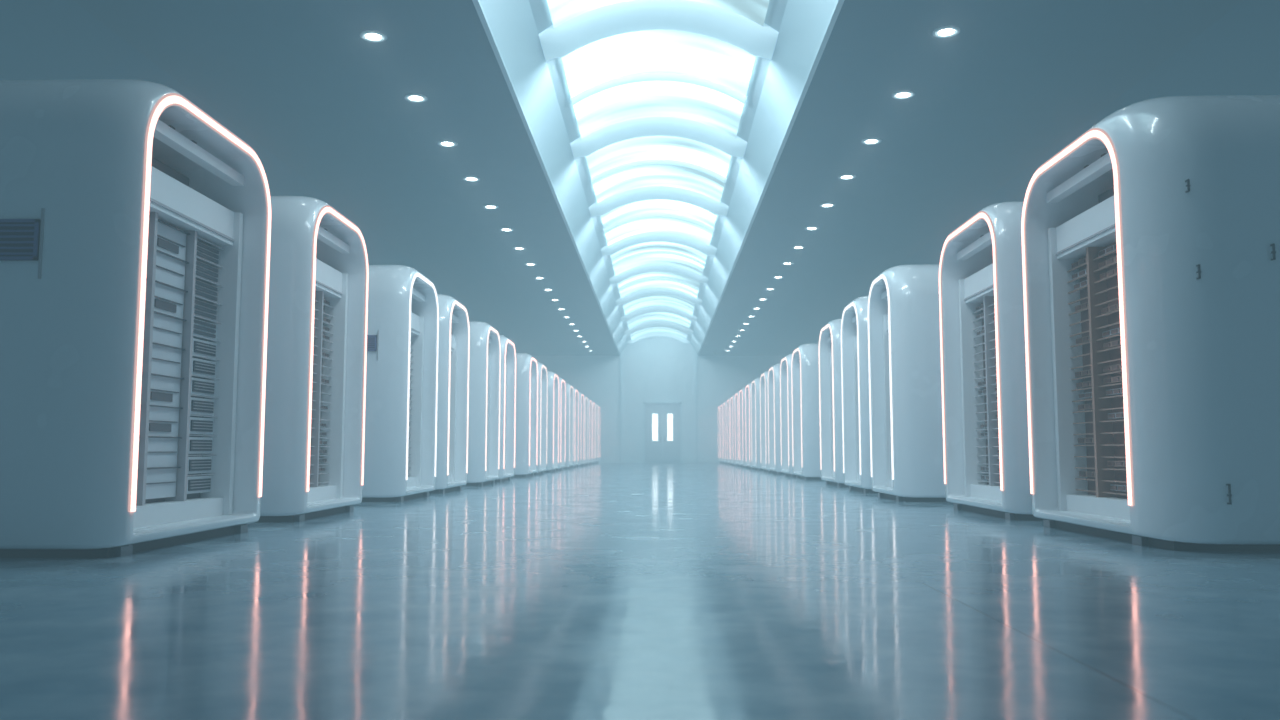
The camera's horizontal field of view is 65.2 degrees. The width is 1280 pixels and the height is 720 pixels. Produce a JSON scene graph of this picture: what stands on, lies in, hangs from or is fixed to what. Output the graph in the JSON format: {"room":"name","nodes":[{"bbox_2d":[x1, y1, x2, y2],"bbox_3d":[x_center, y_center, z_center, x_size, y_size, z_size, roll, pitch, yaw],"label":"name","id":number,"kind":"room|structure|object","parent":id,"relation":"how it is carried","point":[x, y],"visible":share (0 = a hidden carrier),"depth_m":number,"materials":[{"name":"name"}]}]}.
{"room":"server room","nodes":[
{"label":"server room","id":0,"kind":"room"},
{"bbox_2d":[0,0,533,355],"bbox_3d":[-6.719,-0.262,20.238,2.200,5.310,56.000,0,-5,1],"label":"wall","id":1,"kind":"structure","parent":0,"point":[40,39],"depth_m":11.49,"materials":[{"name":"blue paint"}]},
{"bbox_2d":[0,463,1279,719],"bbox_3d":[0.380,2.470,19.854,16.400,0.200,56.400,0,-5,1],"label":"floor","id":2,"kind":"structure","parent":0,"point":[597,591],"depth_m":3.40,"materials":[{"name":"concrete"}]},
{"bbox_2d":[0,79,270,557],"bbox_3d":[-3.975,-0.233,6.268,2.614,2.720,1.952,0,-5,1],"label":"tall cabinet","id":3,"kind":"object","parent":2,"relation":"on","point":[135,225],"visible":1,"depth_m":5.40,"materials":[{"name":"white plastic"}]},
{"bbox_2d":[0,208,44,278],"bbox_3d":[-3.366,-0.619,5.332,0.370,0.380,0.042,0,-5,1],"label":"vent","id":4,"kind":"object","parent":3,"relation":"attached to","point":[22,230],"depth_m":5.32,"materials":[{"name":"blue"}]},
{"bbox_2d":[257,196,368,521],"bbox_3d":[-3.927,-0.002,8.803,2.614,2.720,1.700,0,-5,1],"label":"tall cabinet","id":5,"kind":"object","parent":2,"relation":"on","point":[315,392],"visible":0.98,"depth_m":8.37,"materials":[{"name":"white plastic"}]},
{"bbox_2d":[362,265,438,501],"bbox_3d":[-3.869,0.279,11.893,2.612,2.720,1.672,0,-5,1],"label":"tall cabinet","id":6,"kind":"object","parent":2,"relation":"on","point":[400,444],"visible":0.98,"depth_m":11.15,"materials":[{"name":"white plastic"}]},
{"bbox_2d":[367,330,378,359],"bbox_3d":[-2.986,-0.165,11.098,0.170,0.340,0.042,0,-5,1],"label":"vent","id":7,"kind":"object","parent":6,"relation":"attached to","point":[372,335],"depth_m":11.09,"materials":[{"name":"blue"}]},
{"bbox_2d":[429,294,469,493],"bbox_3d":[-3.829,0.472,14.015,2.612,2.720,1.550,0,-5,1],"label":"tall cabinet","id":8,"kind":"object","parent":2,"relation":"on","point":[454,329],"visible":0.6,"depth_m":14.46,"materials":[{"name":"white plastic"}]},
{"bbox_2d":[464,321,500,485],"bbox_3d":[-3.774,0.735,16.903,2.612,2.720,1.550,0,-5,1],"label":"tall cabinet","id":9,"kind":"object","parent":2,"relation":"on","point":[485,348],"visible":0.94,"depth_m":16.22,"materials":[{"name":"white plastic"}]},
{"bbox_2d":[495,335,515,481],"bbox_3d":[-3.737,0.907,18.794,2.612,2.720,1.550,0,-5,1],"label":"tall cabinet","id":10,"kind":"object","parent":2,"relation":"on","point":[508,354],"visible":0.18,"depth_m":19.31,"materials":[{"name":"white plastic"}]},
{"bbox_2d":[514,353,537,476],"bbox_3d":[-3.670,1.229,22.329,2.612,2.720,1.550,0,-5,1],"label":"tall cabinet","id":11,"kind":"object","parent":2,"relation":"on","point":[526,420],"visible":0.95,"depth_m":21.62,"materials":[{"name":"white plastic"}]},
{"bbox_2d":[534,362,547,474],"bbox_3d":[-3.632,1.410,24.321,2.612,2.720,1.550,0,-5,1],"label":"tall cabinet","id":12,"kind":"object","parent":2,"relation":"on","point":[542,370],"visible":0.2,"depth_m":24.84,"materials":[{"name":"white plastic"}]},
{"bbox_2d":[543,371,558,471],"bbox_3d":[-3.577,1.673,27.208,2.612,2.720,1.550,0,-5,1],"label":"tall cabinet","id":13,"kind":"object","parent":2,"relation":"on","point":[553,380],"visible":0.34,"depth_m":26.55,"materials":[{"name":"white plastic"}]},
{"bbox_2d":[556,377,565,470],"bbox_3d":[-3.539,1.854,29.200,2.612,2.720,1.550,0,-5,1],"label":"tall cabinet","id":14,"kind":"object","parent":2,"relation":"on","point":[562,388],"visible":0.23,"depth_m":29.73,"materials":[{"name":"white plastic"}]},
{"bbox_2d":[563,383,573,468],"bbox_3d":[-3.486,2.108,31.988,2.612,2.720,1.550,0,-5,1],"label":"tall cabinet","id":15,"kind":"object","parent":2,"relation":"on","point":[569,441],"visible":0.23,"depth_m":31.38,"materials":[{"name":"white plastic"}]},
{"bbox_2d":[571,388,578,467],"bbox_3d":[-3.448,2.289,33.979,2.612,2.720,1.550,0,-5,1],"label":"tall cabinet","id":16,"kind":"object","parent":2,"relation":"on","point":[576,397],"visible":0.21,"depth_m":34.51,"materials":[{"name":"white plastic"}]},
{"bbox_2d":[576,392,583,466],"bbox_3d":[-3.398,2.524,36.568,2.612,2.720,1.550,0,-5,1],"label":"tall cabinet","id":17,"kind":"object","parent":2,"relation":"on","point":[581,396],"visible":0.17,"depth_m":36.28,"materials":[{"name":"white plastic"}]},
{"bbox_2d":[582,395,587,465],"bbox_3d":[-3.360,2.706,38.559,2.612,2.720,1.550,0,-5,1],"label":"tall cabinet","id":18,"kind":"object","parent":2,"relation":"on","point":[585,397],"visible":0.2,"depth_m":39.09,"materials":[{"name":"white plastic"}]},
{"bbox_2d":[586,399,591,464],"bbox_3d":[-3.315,2.923,40.949,2.612,2.720,1.550,0,-5,1],"label":"tall cabinet","id":19,"kind":"object","parent":2,"relation":"on","point":[589,460],"visible":0.19,"depth_m":40.71,"materials":[{"name":"white plastic"}]},
{"bbox_2d":[590,401,594,463],"bbox_3d":[-3.277,3.104,42.940,2.612,2.720,1.550,0,-5,1],"label":"tall cabinet","id":20,"kind":"object","parent":2,"relation":"on","point":[593,403],"visible":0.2,"depth_m":43.46,"materials":[{"name":"white plastic"}]},
{"bbox_2d":[593,404,597,463],"bbox_3d":[-3.239,3.285,44.932,2.612,2.720,1.550,0,-5,1],"label":"tall cabinet","id":21,"kind":"object","parent":2,"relation":"on","point":[596,405],"visible":0.18,"depth_m":45.47,"materials":[{"name":"white plastic"}]},
{"bbox_2d":[596,406,599,462],"bbox_3d":[-3.203,3.458,46.824,2.612,2.720,1.550,0,-5,1],"label":"tall cabinet","id":22,"kind":"object","parent":2,"relation":"on","point":[598,406],"visible":0.09,"depth_m":46.97,"materials":[{"name":"white plastic"}]},
{"bbox_2d":[718,405,721,462],"bbox_3d":[4.984,3.443,46.669,2.612,2.720,1.550,0,-5,1],"label":"tall cabinet","id":23,"kind":"object","parent":2,"relation":"on","point":[719,452],"visible":0.18,"depth_m":47.26,"materials":[{"name":"white plastic"}]},
{"bbox_2d":[720,404,724,463],"bbox_3d":[4.948,3.271,44.777,2.612,2.720,1.550,0,-5,1],"label":"tall cabinet","id":24,"kind":"object","parent":2,"relation":"on","point":[721,406],"visible":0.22,"depth_m":45.36,"materials":[{"name":"white plastic"}]},
{"bbox_2d":[723,401,728,463],"bbox_3d":[4.910,3.090,42.785,2.612,2.720,1.550,0,-5,1],"label":"tall cabinet","id":25,"kind":"object","parent":2,"relation":"on","point":[725,402],"visible":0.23,"depth_m":42.47,"materials":[{"name":"white plastic"}]},
{"bbox_2d":[727,398,732,464],"bbox_3d":[4.864,2.873,40.396,2.612,2.720,1.550,0,-5,1],"label":"tall cabinet","id":26,"kind":"object","parent":2,"relation":"on","point":[728,400],"visible":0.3,"depth_m":40.95,"materials":[{"name":"white plastic"}]},
{"bbox_2d":[730,395,736,465],"bbox_3d":[4.826,2.692,38.404,2.612,2.720,1.550,0,-5,1],"label":"tall cabinet","id":27,"kind":"object","parent":2,"relation":"on","point":[732,400],"visible":0.21,"depth_m":38.94,"materials":[{"name":"white plastic"}]},
{"bbox_2d":[735,391,741,466],"bbox_3d":[4.780,2.474,36.015,2.612,2.720,1.550,0,-5,1],"label":"tall cabinet","id":28,"kind":"object","parent":2,"relation":"on","point":[737,446],"visible":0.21,"depth_m":36.59,"materials":[{"name":"white plastic"}]},
{"bbox_2d":[739,387,747,467],"bbox_3d":[4.742,2.293,34.023,2.612,2.720,1.550,0,-5,1],"label":"tall cabinet","id":29,"kind":"object","parent":2,"relation":"on","point":[742,423],"visible":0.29,"depth_m":33.73,"materials":[{"name":"white plastic"}]},
{"bbox_2d":[745,383,753,468],"bbox_3d":[4.695,2.066,31.534,2.612,2.720,1.550,0,-5,1],"label":"tall cabinet","id":30,"kind":"object","parent":2,"relation":"on","point":[748,387],"visible":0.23,"depth_m":32.09,"materials":[{"name":"white plastic"}]},
{"bbox_2d":[751,377,763,470],"bbox_3d":[4.657,1.885,29.543,2.612,2.720,1.550,0,-5,1],"label":"tall cabinet","id":31,"kind":"object","parent":2,"relation":"on","point":[755,386],"visible":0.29,"depth_m":29.00,"materials":[{"name":"white plastic"}]},
{"bbox_2d":[760,370,771,472],"bbox_3d":[4.606,1.640,26.854,2.612,2.720,1.550,0,-5,1],"label":"tall cabinet","id":32,"kind":"object","parent":2,"relation":"on","point":[764,377],"visible":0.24,"depth_m":27.41,"materials":[{"name":"white plastic"}]},
{"bbox_2d":[768,363,784,473],"bbox_3d":[4.568,1.459,24.863,2.612,2.720,1.550,0,-5,1],"label":"tall cabinet","id":33,"kind":"object","parent":2,"relation":"on","point":[774,426],"visible":0.23,"depth_m":24.34,"materials":[{"name":"white plastic"}]},
{"bbox_2d":[780,353,797,476],"bbox_3d":[4.518,1.224,22.274,2.612,2.720,1.550,0,-5,1],"label":"tall cabinet","id":34,"kind":"object","parent":2,"relation":"on","point":[785,367],"visible":0.23,"depth_m":22.83,"materials":[{"name":"white plastic"}]},
{"bbox_2d":[791,343,821,479],"bbox_3d":[4.480,1.042,20.282,2.612,2.720,1.550,0,-5,1],"label":"tall cabinet","id":35,"kind":"object","parent":2,"relation":"on","point":[805,358],"visible":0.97,"depth_m":19.61,"materials":[{"name":"white plastic"}]},
{"bbox_2d":[819,318,848,486],"bbox_3d":[4.378,0.698,16.499,2.612,2.720,1.550,0,-5,1],"label":"tall cabinet","id":36,"kind":"object","parent":2,"relation":"on","point":[830,385],"visible":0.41,"depth_m":17.00,"materials":[{"name":"white plastic"}]},
{"bbox_2d":[841,296,879,492],"bbox_3d":[4.262,0.476,14.061,2.612,2.720,1.450,0,-5,1],"label":"tall cabinet","id":37,"kind":"object","parent":2,"relation":"on","point":[854,322],"visible":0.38,"depth_m":14.51,"materials":[{"name":"white plastic"}]},
{"bbox_2d":[868,264,946,501],"bbox_3d":[4.138,0.267,11.763,2.612,2.720,1.470,0,-5,1],"label":"tall cabinet","id":38,"kind":"object","parent":2,"relation":"on","point":[904,352],"visible":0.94,"depth_m":11.13,"materials":[{"name":"white plastic"}]},
{"bbox_2d":[939,201,1042,520],"bbox_3d":[4.265,0.018,9.031,2.614,2.720,1.850,0,-5,1],"label":"tall cabinet","id":39,"kind":"object","parent":2,"relation":"on","point":[984,384],"visible":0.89,"depth_m":9.27,"materials":[{"name":"white plastic"}]},
{"bbox_2d":[1021,95,1279,550],"bbox_3d":[4.218,-0.203,6.600,2.614,2.720,2.174,0,-5,1],"label":"tall cabinet","id":40,"kind":"object","parent":2,"relation":"on","point":[1151,239],"visible":1,"depth_m":5.76,"materials":[{"name":"white painted metal"},{"name":"plastic"}]},
{"bbox_2d":[73,0,1243,354],"bbox_3d":[0.380,-2.844,20.338,12.000,0.150,56.000,0,-5,1],"label":"ceiling","id":41,"kind":"structure","parent":0,"point":[299,78],"depth_m":13.93,"materials":[{"name":"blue paint"}]},
{"bbox_2d":[472,0,843,355],"bbox_3d":[0.380,-3.376,20.386,3.900,1.260,56.000,0,-5,1],"label":"skylight","id":42,"kind":"object","parent":41,"relation":"attached to","point":[658,131],"visible":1,"depth_m":16.22,"materials":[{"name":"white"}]},
{"bbox_2d":[532,337,786,462],"bbox_3d":[0.914,1.630,48.142,16.400,6.600,0.200,0,-5,1],"label":"wall","id":43,"kind":"structure","parent":0,"point":[654,369],"depth_m":48.08,"materials":[{"name":"white paint"}]},
{"bbox_2d":[619,353,621,462],"bbox_3d":[-0.938,2.268,47.988,0.100,5.300,0.060,0,-5,1],"label":"trim","id":44,"kind":"structure","parent":43,"relation":"attached to","point":[620,357],"depth_m":48.01,"materials":[{"name":"blue"}]},
{"bbox_2d":[645,404,661,462],"bbox_3d":[0.656,3.495,47.836,0.830,2.810,0.080,0,-5,1],"label":"leaf","id":45,"kind":"object","parent":43,"relation":"attached to","point":[653,449],"visible":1,"depth_m":47.79,"materials":[{"name":"grey paint"}]},
{"bbox_2d":[643,402,681,462],"bbox_3d":[1.081,3.458,47.822,1.840,2.900,0.100,0,-5,1],"label":"frame","id":46,"kind":"object","parent":43,"relation":"attached to","point":[644,403],"visible":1,"depth_m":47.81,"materials":[{"name":"blue"}]},
{"bbox_2d":[652,414,672,440],"bbox_3d":[1.080,3.216,47.811,0.980,1.280,0.015,0,-5,1],"label":"windows","id":47,"kind":"structure","parent":43,"relation":"in","point":[654,416],"depth_m":47.81,"materials":[{"name":"white glass"}]},
{"bbox_2d":[663,404,679,462],"bbox_3d":[1.506,3.493,47.820,0.830,2.810,0.080,0,-5,1],"label":"leaf","id":48,"kind":"object","parent":43,"relation":"attached to","point":[671,449],"visible":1,"depth_m":47.78,"materials":[{"name":"grey paint"}]},
{"bbox_2d":[695,352,697,462],"bbox_3d":[2.711,2.262,47.919,0.100,5.300,0.060,0,-5,1],"label":"trim","id":49,"kind":"structure","parent":43,"relation":"attached to","point":[696,380],"depth_m":47.91,"materials":[{"name":"blue"}]},
{"bbox_2d":[784,0,1279,354],"bbox_3d":[7.479,-0.286,19.970,2.200,5.310,56.000,0,-5,1],"label":"wall","id":50,"kind":"structure","parent":0,"point":[1239,53],"depth_m":11.88,"materials":[{"name":"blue paint"}]}
]}

